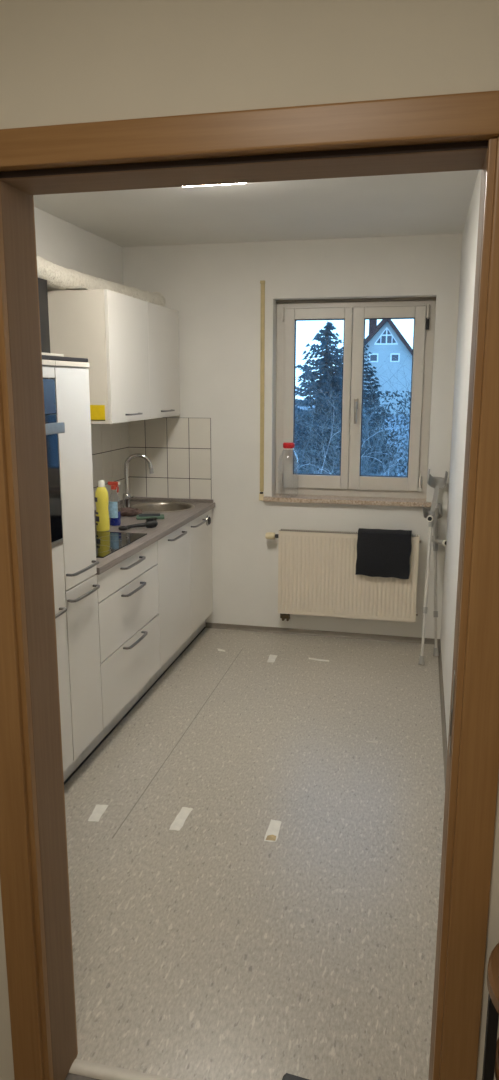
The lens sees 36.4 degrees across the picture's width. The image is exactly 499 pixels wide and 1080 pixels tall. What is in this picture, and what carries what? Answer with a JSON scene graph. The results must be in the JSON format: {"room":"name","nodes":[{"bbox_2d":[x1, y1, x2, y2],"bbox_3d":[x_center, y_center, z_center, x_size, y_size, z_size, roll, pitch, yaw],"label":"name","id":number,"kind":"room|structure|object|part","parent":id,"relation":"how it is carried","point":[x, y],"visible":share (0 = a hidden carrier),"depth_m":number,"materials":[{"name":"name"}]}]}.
{"room":"hallway","nodes":[
{"label":"hallway","id":0,"kind":"room"},
{"bbox_2d":[34,207,122,290],"bbox_3d":[-1.359,-0.340,3.676,0.250,2.612,3.515,3,12,12],"label":"wall","id":1,"kind":"structure","parent":0,"point":[60,242],"depth_m":4.40,"materials":[{"name":"paint"}]},
{"bbox_2d":[38,278,49,352],"bbox_3d":[-1.070,-0.967,3.561,0.304,0.537,0.435,3,12,12],"label":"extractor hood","id":2,"kind":"object","parent":1,"relation":"attached to","point":[42,283],"visible":0.12,"depth_m":3.69,"materials":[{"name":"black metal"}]},
{"bbox_2d":[47,289,149,423],"bbox_3d":[-0.843,-1.016,4.276,0.434,0.684,0.593,3,12,12],"label":"upper cabinet","id":3,"kind":"object","parent":1,"relation":"attached to","point":[107,328],"visible":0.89,"depth_m":4.00,"materials":[{"name":"white laminate"}]},
{"bbox_3d":[-0.673,-1.008,4.240,0.019,0.681,0.589,3,12,12],"label":"door","id":4,"kind":"part","parent":3,"relation":"part of","materials":[{"name":"white laminate"}]},
{"bbox_3d":[-0.648,-0.713,4.294,0.034,0.009,0.202,3,12,12],"label":"handle","id":5,"kind":"part","parent":3,"relation":"part of","materials":[{"name":"grey metal"}]},
{"bbox_2d":[91,422,129,509],"bbox_3d":[-1.060,-0.390,4.450,0.018,0.581,1.884,3,12,12],"label":"tiled wall","id":6,"kind":"structure","parent":1,"relation":"attached to","point":[107,466],"depth_m":5.02,"materials":[{"name":"white tile"}]},
{"bbox_2d":[147,302,179,418],"bbox_3d":[-0.713,-1.132,4.844,0.434,0.684,0.593,3,12,12],"label":"upper cabinet","id":7,"kind":"object","parent":1,"relation":"attached to","point":[163,322],"visible":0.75,"depth_m":4.78,"materials":[{"name":"white laminate"}]},
{"bbox_2d":[37,255,165,306],"bbox_3d":[-0.862,-1.439,4.283,0.200,0.154,1.721,3,12,16],"label":"hose","id":8,"kind":"object","parent":7,"relation":"on","point":[58,277],"visible":0.55,"depth_m":4.07,"materials":[{"name":"white metal"}]},
{"bbox_2d":[0,0,498,1079],"bbox_3d":[-0.051,0.096,1.548,3.755,2.612,0.134,3,12,12],"label":"wall","id":9,"kind":"structure","parent":0,"point":[62,61],"depth_m":1.29,"materials":[{"name":"paint"}]},
{"bbox_2d":[0,90,498,1079],"bbox_3d":[-0.032,0.314,1.589,1.065,2.169,0.163,3,12,12],"label":"door frame","id":10,"kind":"structure","parent":9,"relation":"in","point":[460,131],"depth_m":1.47,"materials":[{"name":"brown wood"}]},
{"bbox_3d":[-0.527,0.337,1.639,0.077,2.103,0.030,3,12,12],"label":"casing","id":11,"kind":"part","parent":10,"relation":"part of","materials":[{"name":"brown wood"}]},
{"bbox_3d":[-0.476,0.288,1.763,0.060,2.150,0.016,3,12,12],"label":"casing","id":12,"kind":"part","parent":10,"relation":"part of","materials":[{"name":"brown wood"}]},
{"bbox_3d":[-0.044,-0.703,1.316,1.065,0.066,0.031,3,12,12],"label":"header casing","id":13,"kind":"part","parent":10,"relation":"part of","materials":[{"name":"brown wood"}]},
{"bbox_3d":[0.395,0.337,1.477,0.005,0.170,0.024,3,12,12],"label":"striker plate","id":14,"kind":"part","parent":10,"relation":"part of","materials":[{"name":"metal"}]},
{"bbox_3d":[0.434,0.381,1.428,0.074,2.103,0.030,3,12,12],"label":"casing","id":15,"kind":"part","parent":10,"relation":"part of","materials":[{"name":"brown wood"}]},
{"bbox_2d":[64,628,444,1079],"bbox_3d":[0.028,1.343,2.171,3.755,0.080,6.940,3,12,12],"label":"floor","id":16,"kind":"structure","parent":0,"point":[209,948],"depth_m":2.75,"materials":[{"name":"plastic"}]},
{"bbox_2d":[42,360,72,771],"bbox_3d":[-1.097,0.239,2.864,0.658,1.802,0.602,3,12,12],"label":"tall cabinet","id":17,"kind":"object","parent":16,"relation":"on","point":[48,372],"visible":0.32,"depth_m":3.08,"materials":[{"name":"white laminate"}]},
{"bbox_3d":[-0.824,-0.586,2.633,0.019,0.040,0.599,3,12,12],"label":"panel","id":18,"kind":"part","parent":17,"relation":"part of","materials":[{"name":"white laminate"}]},
{"bbox_2d":[43,379,64,547],"bbox_3d":[-1.070,-0.259,2.756,0.606,0.645,0.592,3,12,12],"label":"oven","id":19,"kind":"object","parent":17,"relation":"in","point":[53,429],"visible":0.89,"depth_m":2.92,"materials":[{"name":"black glass"}]},
{"bbox_3d":[-0.823,-0.498,2.649,0.022,0.133,0.590,3,12,12],"label":"control panel","id":20,"kind":"part","parent":19,"relation":"part of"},
{"bbox_3d":[-0.823,-0.165,2.717,0.024,0.438,0.590,3,12,12],"label":"door","id":21,"kind":"part","parent":19,"relation":"part of","materials":[{"name":"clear glass"}]},
{"bbox_3d":[-0.791,-0.384,2.678,0.040,0.042,0.542,3,12,12],"label":"handle","id":22,"kind":"part","parent":19,"relation":"part of","materials":[{"name":"metal"}]},
{"bbox_3d":[-0.824,0.060,2.764,0.024,0.019,0.592,3,12,12],"label":"trim","id":23,"kind":"part","parent":19,"relation":"part of","materials":[{"name":"metal"}]},
{"bbox_3d":[-0.796,0.324,2.812,0.041,0.009,0.496,3,12,12],"label":"handle","id":24,"kind":"part","parent":17,"relation":"part of","materials":[{"name":"grey metal"}]},
{"bbox_3d":[-0.826,0.539,2.863,0.019,0.950,0.599,3,12,12],"label":"door","id":25,"kind":"part","parent":17,"relation":"part of","materials":[{"name":"white laminate"}]},
{"bbox_2d":[42,355,87,361],"bbox_3d":[-1.075,-0.685,2.841,0.611,0.016,0.888,3,12,12],"label":"board","id":26,"kind":"object","parent":17,"relation":"on","point":[44,357],"visible":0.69,"depth_m":2.98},
{"bbox_2d":[42,352,63,356],"bbox_3d":[-1.103,-0.679,2.745,0.597,0.010,0.690,3,12,12],"label":"panel","id":27,"kind":"object","parent":26,"relation":"on","point":[50,354],"visible":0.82,"depth_m":2.92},
{"bbox_2d":[50,360,102,760],"bbox_3d":[-0.997,0.150,3.302,0.658,1.802,0.310,3,12,12],"label":"tall cabinet","id":28,"kind":"object","parent":16,"relation":"on","point":[72,393],"visible":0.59,"depth_m":3.21,"materials":[{"name":"white laminate"}]},
{"bbox_3d":[-0.724,-0.259,3.156,0.019,0.891,0.307,3,12,12],"label":"door","id":29,"kind":"part","parent":28,"relation":"part of","materials":[{"name":"white laminate"}]},
{"bbox_3d":[-0.699,0.119,3.211,0.041,0.009,0.261,3,12,12],"label":"handle","id":30,"kind":"part","parent":28,"relation":"part of","materials":[{"name":"grey metal"}]},
{"bbox_3d":[-0.699,0.227,3.233,0.041,0.009,0.261,3,12,12],"label":"handle","id":31,"kind":"part","parent":28,"relation":"part of","materials":[{"name":"grey metal"}]},
{"bbox_3d":[-0.726,0.549,3.321,0.019,0.746,0.307,3,12,12],"label":"door","id":32,"kind":"part","parent":28,"relation":"part of","materials":[{"name":"white laminate"}]},
{"bbox_2d":[88,804,107,821],"bbox_3d":[-0.617,1.112,3.092,0.052,0.001,0.125,1,12,5],"label":"tape patch","id":33,"kind":"object","parent":16,"relation":"on","point":[98,810],"visible":1,"depth_m":3.09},
{"bbox_2d":[94,541,159,728],"bbox_3d":[-0.875,0.495,3.927,0.658,0.877,0.799,3,12,12],"label":"base cabinet","id":34,"kind":"object","parent":16,"relation":"on","point":[128,604],"visible":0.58,"depth_m":3.79,"materials":[{"name":"white laminate"}]},
{"bbox_3d":[-0.603,0.144,3.793,0.019,0.127,0.797,3,12,12],"label":"drawer","id":35,"kind":"part","parent":34,"relation":"part of","materials":[{"name":"white laminate"}]},
{"bbox_3d":[-0.603,0.350,3.835,0.019,0.281,0.797,3,12,12],"label":"drawer","id":36,"kind":"part","parent":34,"relation":"part of","materials":[{"name":"white laminate"}]},
{"bbox_3d":[-0.604,0.650,3.896,0.019,0.319,0.797,3,12,12],"label":"drawer","id":37,"kind":"part","parent":34,"relation":"part of","materials":[{"name":"white laminate"}]},
{"bbox_3d":[-0.574,0.113,3.780,0.041,0.009,0.266,3,12,12],"label":"handle","id":38,"kind":"part","parent":34,"relation":"part of","materials":[{"name":"grey metal"}]},
{"bbox_3d":[-0.574,0.247,3.807,0.041,0.009,0.266,3,12,12],"label":"handle","id":39,"kind":"part","parent":34,"relation":"part of","materials":[{"name":"grey metal"}]},
{"bbox_3d":[-0.574,0.509,3.861,0.041,0.009,0.266,3,12,12],"label":"handle","id":40,"kind":"part","parent":34,"relation":"part of","materials":[{"name":"grey metal"}]},
{"bbox_2d":[94,497,214,574],"bbox_3d":[-0.760,-0.077,4.398,0.630,0.054,1.971,3,12,12],"label":"countertop","id":41,"kind":"structure","parent":34,"relation":"on","point":[172,521],"depth_m":4.44,"materials":[{"name":"laminate"}]},
{"bbox_2d":[95,480,109,530],"bbox_3d":[-0.821,-0.192,4.223,0.078,0.282,0.064,3,12,12],"label":"bottle","id":42,"kind":"object","parent":41,"relation":"on","point":[101,494],"visible":0.99,"depth_m":4.20,"materials":[{"name":"yellow plastic"}]},
{"bbox_2d":[108,481,120,525],"bbox_3d":[-0.776,-0.209,4.372,0.078,0.256,0.058,3,12,12],"label":"spray bottle","id":43,"kind":"object","parent":41,"relation":"on","point":[114,514],"visible":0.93,"depth_m":4.35,"materials":[{"name":"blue plastic"}]},
{"bbox_2d":[95,531,146,557],"bbox_3d":[-0.870,0.013,3.911,0.506,0.006,0.592,3,12,12],"label":"cooktop","id":44,"kind":"object","parent":41,"relation":"in","point":[107,543],"visible":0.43,"depth_m":3.95,"materials":[{"name":"black glass"}]},
{"bbox_2d":[118,507,142,515],"bbox_3d":[-0.758,-0.179,4.746,0.196,0.048,0.137,3,12,12],"label":"cloth","id":45,"kind":"object","parent":41,"relation":"on","point":[128,511],"visible":0.8,"depth_m":4.71,"materials":[{"name":"brown"}]},
{"bbox_2d":[122,453,153,507],"bbox_3d":[-0.725,-0.370,4.878,0.208,0.370,0.100,1,12,5],"label":"tap","id":46,"kind":"object","parent":41,"relation":"on","point":[127,496],"visible":0.88,"depth_m":4.88,"materials":[{"name":"silver metal"}]},
{"bbox_3d":[-0.715,-0.424,4.894,0.186,0.270,0.025,0,12,-2],"label":"spout","id":47,"kind":"part","parent":46,"relation":"part of","materials":[{"name":"silver metal"}]},
{"bbox_2d":[118,517,157,529],"bbox_3d":[-0.630,-0.091,4.287,0.228,0.059,0.055,-6,13,-26],"label":"dish brush","id":48,"kind":"object","parent":41,"relation":"on","point":[150,523],"visible":1,"depth_m":4.29,"materials":[{"name":"black plastic"}]},
{"bbox_2d":[136,513,163,519],"bbox_3d":[-0.607,-0.144,4.644,0.170,0.022,0.100,-1,12,-7],"label":"sponge","id":49,"kind":"object","parent":41,"relation":"on","point":[158,515],"visible":0.98,"depth_m":4.62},
{"bbox_2d":[131,501,194,512],"bbox_3d":[-0.581,-0.145,5.088,0.430,0.163,0.456,3,12,12],"label":"sink","id":50,"kind":"object","parent":41,"relation":"in","point":[153,507],"visible":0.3,"depth_m":5.24,"materials":[{"name":"metal"}]},
{"bbox_2d":[63,621,205,784],"bbox_3d":[-0.639,0.846,4.073,0.022,0.129,2.878,3,12,12],"label":"strip","id":51,"kind":"object","parent":16,"relation":"on","point":[89,750],"visible":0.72,"depth_m":4.00,"materials":[{"name":"grey plastic"}]},
{"bbox_2d":[156,523,190,667],"bbox_3d":[-0.721,0.360,4.599,0.658,0.872,0.599,3,12,12],"label":"base cabinet","id":52,"kind":"object","parent":16,"relation":"on","point":[173,550],"visible":0.39,"depth_m":4.49,"materials":[{"name":"white laminate"}]},
{"bbox_3d":[-0.417,-0.024,4.463,0.041,0.009,0.274,3,12,12],"label":"handle","id":53,"kind":"part","parent":52,"relation":"part of","materials":[{"name":"grey metal"}]},
{"bbox_2d":[169,807,192,830],"bbox_3d":[-0.275,1.121,3.052,0.052,0.001,0.170,3,12,12],"label":"tape patch","id":54,"kind":"object","parent":16,"relation":"on","point":[178,823],"visible":1,"depth_m":3.05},
{"bbox_2d":[189,509,212,634],"bbox_3d":[-0.593,0.245,5.159,0.658,0.874,0.568,3,12,12],"label":"base cabinet","id":55,"kind":"object","parent":16,"relation":"on","point":[201,568],"visible":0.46,"depth_m":5.04,"materials":[{"name":"white laminate"}]},
{"bbox_3d":[-0.319,-0.109,4.892,0.041,0.009,0.277,3,12,12],"label":"handle","id":56,"kind":"part","parent":55,"relation":"part of","materials":[{"name":"grey metal"}]},
{"bbox_2d":[267,654,276,661],"bbox_3d":[0.143,0.757,4.841,0.054,0.001,0.141,3,12,12],"label":"tape patch","id":57,"kind":"object","parent":16,"relation":"on","point":[272,658],"visible":1,"depth_m":4.84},
{"bbox_2d":[264,819,280,841],"bbox_3d":[0.094,1.138,2.971,0.051,0.001,0.151,3,12,12],"label":"tape patch","id":58,"kind":"object","parent":16,"relation":"on","point":[271,835],"visible":1,"depth_m":2.96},
{"bbox_2d":[282,1073,308,1079],"bbox_3d":[0.167,1.354,1.813,0.210,0.026,0.118,4,12,18],"label":"flat box","id":59,"kind":"object","parent":16,"relation":"on","point":[287,1076],"visible":1,"depth_m":1.88,"materials":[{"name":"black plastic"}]},
{"bbox_2d":[309,658,328,661],"bbox_3d":[0.440,0.761,4.821,0.144,0.001,0.031,5,12,21],"label":"tape patch","id":60,"kind":"object","parent":16,"relation":"on","point":[309,658],"visible":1,"depth_m":4.82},
{"bbox_2d":[418,469,447,664],"bbox_3d":[1.127,0.160,4.806,0.122,1.198,0.417,6,13,27],"label":"crutch","id":61,"kind":"object","parent":16,"relation":"on","point":[438,483],"visible":1,"depth_m":4.82,"materials":[{"name":"grey metal"}]},
{"bbox_3d":[1.189,-0.255,4.879,0.032,0.188,0.084,9,15,38],"label":"cuff stem","id":62,"kind":"part","parent":61,"relation":"part of","materials":[{"name":"grey plastic"}]},
{"bbox_2d":[422,503,445,655],"bbox_3d":[1.212,0.249,4.915,0.152,0.978,0.263,-5,12,-22],"label":"crutch","id":63,"kind":"object","parent":16,"relation":"on","point":[438,511],"visible":0.91,"depth_m":4.92,"materials":[{"name":"grey metal"}]},
{"bbox_3d":[1.213,-0.080,4.956,0.033,0.146,0.049,2,12,8],"label":"cuff stem","id":64,"kind":"part","parent":63,"relation":"part of","materials":[{"name":"grey plastic"}]},
{"bbox_2d":[482,943,498,1079],"bbox_3d":[0.568,1.108,1.374,0.304,0.701,0.304,3,12,12],"label":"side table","id":65,"kind":"object","parent":16,"relation":"on","point":[491,1048],"visible":1,"depth_m":1.33,"materials":[{"name":"brown wood"}]},
{"bbox_3d":[0.427,1.123,1.391,0.018,0.664,0.018,3,12,12],"label":"leg","id":66,"kind":"part","parent":65,"relation":"part of","materials":[{"name":"black metal"}]},
{"bbox_2d":[494,1038,498,1079],"bbox_3d":[0.568,0.955,1.342,0.260,0.030,0.260,3,12,12],"label":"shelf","id":67,"kind":"object","parent":65,"relation":"attached to","point":[496,1065],"depth_m":1.36,"materials":[{"name":"brown wood"}]},
{"bbox_2d":[33,170,478,246],"bbox_3d":[-0.138,-1.662,3.257,2.693,0.150,3.765,3,12,12],"label":"ceiling","id":68,"kind":"structure","parent":0,"point":[433,203],"depth_m":3.98,"materials":[{"name":"paint"}]},
{"bbox_2d":[185,183,244,186],"bbox_3d":[-0.186,-1.541,3.165,0.306,0.050,0.306,3,12,12],"label":"ceiling lamp","id":69,"kind":"object","parent":68,"relation":"attached to","point":[237,183],"visible":0.04,"depth_m":3.30,"materials":[{"name":"white plastic"}]},
{"bbox_2d":[122,234,461,638],"bbox_3d":[0.246,-0.651,5.214,2.693,2.612,0.250,3,12,12],"label":"wall","id":70,"kind":"structure","parent":0,"point":[215,289],"depth_m":5.04,"materials":[{"name":"paint"}]},
{"bbox_2d":[128,417,211,498],"bbox_3d":[-0.557,-0.560,5.287,0.603,0.581,0.018,3,12,12],"label":"tiled wall","id":71,"kind":"structure","parent":70,"relation":"attached to","point":[178,433],"depth_m":5.27,"materials":[{"name":"white tile"}]},
{"bbox_2d":[259,280,264,500],"bbox_3d":[0.083,-0.973,5.043,0.033,1.434,0.022,3,12,12],"label":"strap","id":72,"kind":"object","parent":70,"relation":"attached to","point":[262,282],"visible":1,"depth_m":5.03,"materials":[{"name":"beige plastic"}]},
{"bbox_2d":[206,622,439,644],"bbox_3d":[0.484,0.649,5.284,1.640,0.036,0.018,3,12,12],"label":"baseboard","id":73,"kind":"structure","parent":70,"relation":"attached to","point":[208,625],"depth_m":5.28,"materials":[{"name":"grey plastic"}]},
{"bbox_2d":[265,529,420,622],"bbox_3d":[0.619,0.263,5.132,1.034,0.649,0.099,3,12,12],"label":"radiator","id":74,"kind":"object","parent":70,"relation":"attached to","point":[317,569],"visible":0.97,"depth_m":5.09,"materials":[{"name":"metal"}]},
{"bbox_3d":[0.143,-0.028,5.165,0.064,0.048,0.047,3,12,12],"label":"valve knob","id":75,"kind":"part","parent":74,"relation":"part of","materials":[{"name":"white plastic"}]},
{"bbox_2d":[280,529,418,536],"bbox_3d":[0.656,-0.045,5.050,0.918,0.014,0.054,3,12,12],"label":"grille","id":76,"kind":"object","parent":74,"relation":"attached to","point":[287,533],"depth_m":5.07,"materials":[{"name":"white metal"}]},
{"bbox_2d":[355,528,411,578],"bbox_3d":[0.888,0.086,5.014,0.356,0.313,0.130,3,12,12],"label":"towel","id":77,"kind":"object","parent":74,"relation":"hanging from","point":[385,553],"visible":0.99,"depth_m":4.96,"materials":[{"name":"black fabric"}]},
{"bbox_2d":[263,297,435,506],"bbox_3d":[0.677,-0.920,5.075,1.113,1.324,0.360,3,12,12],"label":"window","id":78,"kind":"structure","parent":70,"relation":"in","point":[349,486],"depth_m":5.04,"materials":[{"name":"plastic"}]},
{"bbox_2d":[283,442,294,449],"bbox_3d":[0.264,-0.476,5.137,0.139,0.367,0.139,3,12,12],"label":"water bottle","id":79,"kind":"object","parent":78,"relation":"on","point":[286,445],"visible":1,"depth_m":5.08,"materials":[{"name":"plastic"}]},
{"bbox_3d":[0.458,-0.944,5.123,0.448,1.193,0.063,3,12,12],"label":"sash","id":80,"kind":"part","parent":78,"relation":"part of","materials":[{"name":"plastic"}]},
{"bbox_3d":[0.656,-0.269,5.118,1.113,0.030,0.179,3,12,12],"label":"sill","id":81,"kind":"part","parent":78,"relation":"part of","materials":[{"name":"stone"}]},
{"bbox_3d":[0.703,-0.854,5.023,0.028,0.163,0.062,3,12,12],"label":"handle","id":82,"kind":"part","parent":78,"relation":"part of","materials":[{"name":"metal"}]},
{"bbox_3d":[0.906,-0.923,5.025,0.465,1.193,0.063,3,12,12],"label":"sash","id":83,"kind":"part","parent":78,"relation":"part of","materials":[{"name":"plastic"}]},
{"bbox_2d":[440,170,481,747],"bbox_3d":[1.024,-0.229,3.152,0.250,2.612,3.515,3,12,12],"label":"wall","id":84,"kind":"structure","parent":0,"point":[470,231],"depth_m":3.85,"materials":[{"name":"paint"}]},
{"bbox_2d":[437,640,447,786],"bbox_3d":[0.892,1.027,3.438,0.018,0.036,3.515,3,12,12],"label":"baseboard","id":85,"kind":"structure","parent":84,"relation":"attached to","point":[443,719],"depth_m":4.01,"materials":[{"name":"grey plastic"}]},
{"label":"outside","id":86,"kind":"structure","parent":0,"visible":0},
{"bbox_2d":[295,400,409,475],"bbox_3d":[11.053,-11.677,71.099,130.000,0.300,134.660,3,12,12],"label":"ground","id":87,"kind":"structure","parent":86,"point":[313,406],"depth_m":41.18,"materials":[{"name":"white snow"}]},
{"bbox_2d":[295,364,336,473],"bbox_3d":[0.980,-2.512,16.882,2.966,3.397,2.934,3,12,12],"label":"bare shrub","id":88,"kind":"object","parent":87,"relation":"on","point":[296,364],"visible":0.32,"depth_m":17.23,"materials":[{"name":"plant"}]},
{"bbox_2d":[294,321,386,474],"bbox_3d":[2.065,-3.425,19.760,3.662,4.405,3.347,-10,15,-40],"label":"spruce tree","id":89,"kind":"object","parent":87,"relation":"on","point":[334,379],"visible":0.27,"depth_m":19.40,"materials":[{"name":"green plant"}]},
{"bbox_2d":[294,385,401,475],"bbox_3d":[1.766,-1.639,14.449,3.254,2.711,4.174,-9,14,-36],"label":"leafy shrub","id":90,"kind":"object","parent":87,"relation":"on","point":[306,419],"visible":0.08,"depth_m":14.60,"materials":[{"name":"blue plant"}]},
{"bbox_2d":[295,399,401,475],"bbox_3d":[0.790,-0.138,6.936,3.600,2.724,2.198,7,14,32],"label":"bare shrub","id":91,"kind":"object","parent":87,"relation":"on","point":[332,399],"visible":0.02,"depth_m":6.79,"materials":[{"name":"brown plant"}]},
{"bbox_2d":[294,331,411,475],"bbox_3d":[2.072,-1.201,10.682,5.004,3.362,5.211,-3,12,-13],"label":"trees","id":92,"kind":"object","parent":87,"relation":"on","point":[332,470],"visible":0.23,"depth_m":10.75,"materials":[{"name":"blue plant"}]},
{"bbox_2d":[338,341,397,464],"bbox_3d":[3.605,-4.646,25.436,2.835,4.436,2.789,-2,12,-12],"label":"evergreen tree","id":93,"kind":"object","parent":87,"relation":"on","point":[370,372],"visible":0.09,"depth_m":25.11,"materials":[{"name":"green plant"}]},
{"bbox_2d":[341,319,412,413],"bbox_3d":[13.244,-17.322,75.021,11.200,9.200,13.100,3,12,12],"label":"house","id":94,"kind":"structure","parent":87,"relation":"on","point":[384,339],"depth_m":69.08,"materials":[{"name":"tile"}]},
{"bbox_3d":[11.330,-16.628,69.258,0.600,0.540,0.020,3,12,12],"label":"pane","id":95,"kind":"part","parent":94,"relation":"part of","materials":[{"name":"clear glass"}]},
{"bbox_3d":[12.152,-18.163,68.757,0.400,0.650,0.020,3,12,12],"label":"pane","id":96,"kind":"part","parent":94,"relation":"part of","materials":[{"name":"clear glass"}]},
{"bbox_3d":[12.659,-18.139,68.645,0.400,0.650,0.020,3,12,12],"label":"pane","id":97,"kind":"part","parent":94,"relation":"part of","materials":[{"name":"clear glass"}]},
{"bbox_3d":[13.203,-16.541,68.846,0.600,0.540,0.020,3,12,12],"label":"pane","id":98,"kind":"part","parent":94,"relation":"part of","materials":[{"name":"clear glass"}]}
]}

